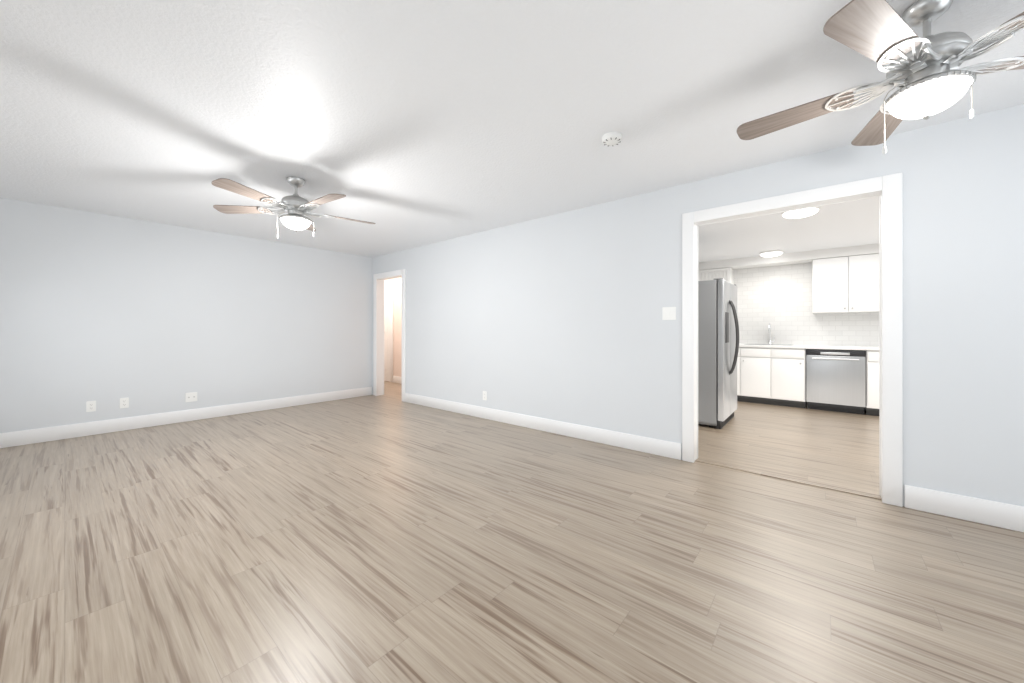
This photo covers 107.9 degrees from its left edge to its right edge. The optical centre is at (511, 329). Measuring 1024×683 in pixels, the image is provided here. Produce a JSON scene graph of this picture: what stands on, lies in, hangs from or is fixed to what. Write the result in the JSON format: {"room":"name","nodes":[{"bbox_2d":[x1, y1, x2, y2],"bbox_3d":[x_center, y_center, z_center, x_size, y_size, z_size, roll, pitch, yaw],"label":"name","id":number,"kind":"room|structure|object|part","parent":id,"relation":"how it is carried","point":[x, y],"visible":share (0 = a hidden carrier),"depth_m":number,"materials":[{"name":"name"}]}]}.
{"room":"empty living room","nodes":[
{"label":"empty living room","id":0,"kind":"room"},
{"bbox_2d":[0,198,371,432],"bbox_3d":[-4.009,-0.070,4.889,0.120,2.440,4.620,0,0,40],"label":"wall","id":1,"kind":"structure","parent":0,"point":[105,312],"depth_m":4.50,"materials":[{"name":"grey paint"}]},
{"bbox_2d":[86,401,95,411],"bbox_3d":[-4.603,0.835,4.076,0.009,0.116,0.072,0,0,40],"label":"electrical outlet","id":2,"kind":"object","parent":1,"relation":"attached to","point":[90,406],"visible":1,"depth_m":4.07,"materials":[{"name":"white plastic"}]},
{"bbox_2d":[120,397,128,407],"bbox_3d":[-4.442,0.835,4.270,0.009,0.116,0.072,0,0,40],"label":"electrical outlet","id":3,"kind":"object","parent":1,"relation":"attached to","point":[124,402],"visible":1,"depth_m":4.27,"materials":[{"name":"white plastic"}]},
{"bbox_2d":[0,387,371,447],"bbox_3d":[-3.913,1.077,4.896,0.020,0.145,4.454,0,0,40],"label":"baseboard","id":4,"kind":"structure","parent":1,"relation":"attached to","point":[17,438],"depth_m":4.49,"materials":[{"name":"white wood"}]},
{"bbox_2d":[185,392,196,401],"bbox_3d":[-4.061,0.850,4.721,0.016,0.116,0.115,0,0,40],"label":"electrical outlet","id":5,"kind":"object","parent":1,"relation":"attached to","point":[191,397],"visible":1,"depth_m":4.72,"materials":[{"name":"white plastic"}]},
{"bbox_2d":[384,278,401,381],"bbox_3d":[-2.421,-0.070,8.108,4.140,2.440,0.120,0,0,40],"label":"wall","id":6,"kind":"structure","parent":0,"point":[396,283],"depth_m":8.08,"materials":[{"name":"white paint"}]},
{"bbox_2d":[384,285,392,381],"bbox_3d":[-2.980,0.083,8.484,0.950,2.135,0.019,0,0,40],"label":"door frame","id":7,"kind":"structure","parent":6,"relation":"attached to","point":[388,333],"depth_m":8.29,"materials":[{"name":"white wood"}]},
{"bbox_2d":[393,376,401,383],"bbox_3d":[-1.789,1.077,7.491,2.140,0.145,0.020,0,0,40],"label":"baseboard","id":8,"kind":"structure","parent":6,"relation":"attached to","point":[396,379],"depth_m":8.05,"materials":[{"name":"white wood"}]},
{"bbox_2d":[0,381,1023,682],"bbox_3d":[-0.532,1.196,4.673,11.440,0.107,8.740,0,0,40],"label":"floor","id":9,"kind":"structure","parent":0,"point":[388,535],"depth_m":1.87,"materials":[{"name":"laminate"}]},
{"bbox_2d":[698,278,738,428],"bbox_3d":[2.438,0.274,4.855,0.910,1.753,0.900,0,0,40],"label":"refrigerator","id":10,"kind":"object","parent":9,"relation":"on","point":[718,337],"visible":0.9,"depth_m":4.39,"materials":[{"name":"grey metal"}]},
{"bbox_2d":[737,347,768,403],"bbox_3d":[3.983,0.714,6.038,0.403,0.872,0.616,0,0,40],"label":"base cabinet","id":11,"kind":"object","parent":9,"relation":"on","point":[752,362],"depth_m":5.82,"materials":[{"name":"white paint"}]},
{"bbox_2d":[769,347,806,407],"bbox_3d":[4.296,0.714,5.777,0.412,0.872,0.616,0,0,40],"label":"base cabinet","id":12,"kind":"object","parent":9,"relation":"on","point":[769,373],"depth_m":5.55,"materials":[{"name":"white paint"}]},
{"bbox_2d":[739,343,878,350],"bbox_3d":[4.790,0.253,5.359,3.894,0.038,0.627,0,0,40],"label":"countertop","id":13,"kind":"structure","parent":12,"relation":"on","point":[769,344],"depth_m":5.38,"materials":[{"name":"white stone"}]},
{"bbox_2d":[806,349,865,413],"bbox_3d":[4.679,0.716,5.408,0.631,0.868,0.640,0,0,40],"label":"dishwasher","id":14,"kind":"object","parent":9,"relation":"on","point":[836,380],"visible":1,"depth_m":5.20,"materials":[{"name":"grey metal"}]},
{"bbox_2d":[864,351,878,415],"bbox_3d":[5.272,0.714,4.964,0.834,0.872,0.616,0,0,40],"label":"base cabinet","id":15,"kind":"object","parent":9,"relation":"on","point":[872,357],"depth_m":4.97,"materials":[{"name":"white paint"}]},
{"bbox_2d":[0,0,1023,256],"bbox_3d":[-0.532,-1.340,4.673,11.440,0.100,8.740,0,0,40],"label":"ceiling","id":16,"kind":"structure","parent":0,"point":[404,124],"depth_m":2.10,"materials":[{"name":"white paint"}]},
{"bbox_2d":[211,176,375,237],"bbox_3d":[-1.814,-1.030,3.187,1.256,0.519,1.277,0,0,40],"label":"fan","id":17,"kind":"object","parent":16,"relation":"hanging from","point":[295,206],"visible":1,"depth_m":3.12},
{"bbox_3d":[-1.853,-0.903,3.197,0.222,0.086,0.222,0,0,40],"label":"lamp shade","id":18,"kind":"part","parent":17,"relation":"part of","materials":[{"name":"white glass"}]},
{"bbox_2d":[602,132,621,145],"bbox_3d":[0.668,-1.270,2.489,0.132,0.040,0.132,0,0,40],"label":"smoke detector","id":19,"kind":"object","parent":16,"relation":"attached to","point":[611,138],"visible":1,"depth_m":2.45,"materials":[{"name":"white plastic"}]},
{"bbox_2d":[737,0,1023,153],"bbox_3d":[1.638,-1.006,1.522,1.256,0.569,1.276,0,0,40],"label":"fan","id":20,"kind":"object","parent":16,"relation":"hanging from","point":[926,76],"visible":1,"depth_m":1.42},
{"bbox_3d":[1.654,-0.903,1.485,0.222,0.086,0.222,0,0,40],"label":"lamp shade","id":21,"kind":"part","parent":20,"relation":"part of","materials":[{"name":"white glass"}]},
{"bbox_2d":[372,104,1023,506],"bbox_3d":[-0.333,-0.070,4.912,11.440,2.440,0.120,0,0,40],"label":"wall","id":22,"kind":"structure","parent":0,"point":[556,316],"depth_m":3.33,"materials":[{"name":"grey paint"}]},
{"bbox_2d":[373,269,405,401],"bbox_3d":[-2.027,0.085,6.323,0.950,2.130,0.158,0,0,40],"label":"trim","id":23,"kind":"structure","parent":22,"relation":"attached to","point":[378,333],"depth_m":6.53,"materials":[{"name":"white wood"}]},
{"bbox_2d":[483,391,486,399],"bbox_3d":[-0.355,0.855,4.846,0.072,0.116,0.009,0,0,40],"label":"electrical outlet","id":24,"kind":"object","parent":22,"relation":"attached to","point":[484,395],"visible":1,"depth_m":4.84,"materials":[{"name":"white plastic"}]},
{"bbox_2d":[405,393,680,459],"bbox_3d":[-0.104,1.077,4.632,4.170,0.145,0.016,0,0,40],"label":"baseboard","id":25,"kind":"structure","parent":22,"relation":"attached to","point":[659,447],"depth_m":4.07,"materials":[{"name":"white wood"}]},
{"bbox_2d":[662,307,675,319],"bbox_3d":[1.419,-0.150,3.367,0.118,0.116,0.009,0,0,40],"label":"light switch","id":26,"kind":"object","parent":22,"relation":"attached to","point":[668,313],"visible":1,"depth_m":3.36,"materials":[{"name":"white plastic"}]},
{"bbox_2d":[682,173,902,506],"bbox_3d":[2.067,0.062,2.911,1.350,2.175,0.158,0,0,40],"label":"trim","id":27,"kind":"structure","parent":22,"relation":"attached to","point":[887,190],"depth_m":2.55,"materials":[{"name":"white wood"}]},
{"bbox_2d":[905,485,1023,531],"bbox_3d":[3.225,1.077,1.856,1.760,0.145,0.020,0,0,40],"label":"baseboard","id":28,"kind":"structure","parent":22,"relation":"attached to","point":[992,513],"depth_m":2.25,"materials":[{"name":"white wood"}]},
{"bbox_2d":[698,197,878,262],"bbox_3d":[3.751,-1.240,4.112,3.900,0.100,3.880,0,0,40],"label":"ceiling","id":29,"kind":"structure","parent":0,"point":[847,224],"depth_m":4.55,"materials":[{"name":"white paint"}]},
{"bbox_2d":[759,250,783,256],"bbox_3d":[3.956,-1.156,5.685,0.304,0.068,0.304,0,0,40],"label":"kitchen ceiling light","id":30,"kind":"object","parent":29,"relation":"attached to","point":[771,253],"visible":1,"depth_m":5.60,"materials":[{"name":"white plastic"}]},
{"bbox_2d":[781,206,819,218],"bbox_3d":[2.852,-1.156,3.689,0.304,0.068,0.304,0,0,40],"label":"kitchen ceiling light","id":31,"kind":"object","parent":29,"relation":"attached to","point":[801,213],"visible":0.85,"depth_m":3.63,"materials":[{"name":"white plastic"}]},
{"bbox_2d":[698,244,878,269],"bbox_3d":[4.886,-1.125,5.473,3.900,0.130,0.335,0,0,40],"label":"soffit","id":32,"kind":"structure","parent":0,"point":[782,259],"depth_m":5.77,"materials":[{"name":"white paint"}]},
{"bbox_2d":[734,262,878,345],"bbox_3d":[5.031,-0.070,5.648,4.140,2.440,0.120,0,0,40],"label":"wall","id":33,"kind":"structure","parent":0,"point":[778,298],"depth_m":6.02,"materials":[{"name":"white tile"}]},
{"bbox_2d":[698,267,733,283],"bbox_3d":[3.584,-0.656,6.557,0.507,0.802,0.331,0,0,40],"label":"upper cabinet","id":34,"kind":"object","parent":33,"relation":"attached to","point":[727,274],"visible":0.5,"depth_m":6.42,"materials":[{"name":"white paint"}]},
{"bbox_2d":[812,253,878,312],"bbox_3d":[4.913,-0.656,5.449,0.804,0.802,0.331,0,0,40],"label":"upper cabinet","id":35,"kind":"object","parent":33,"relation":"attached to","point":[848,284],"depth_m":5.34,"materials":[{"name":"white paint"}]}
]}

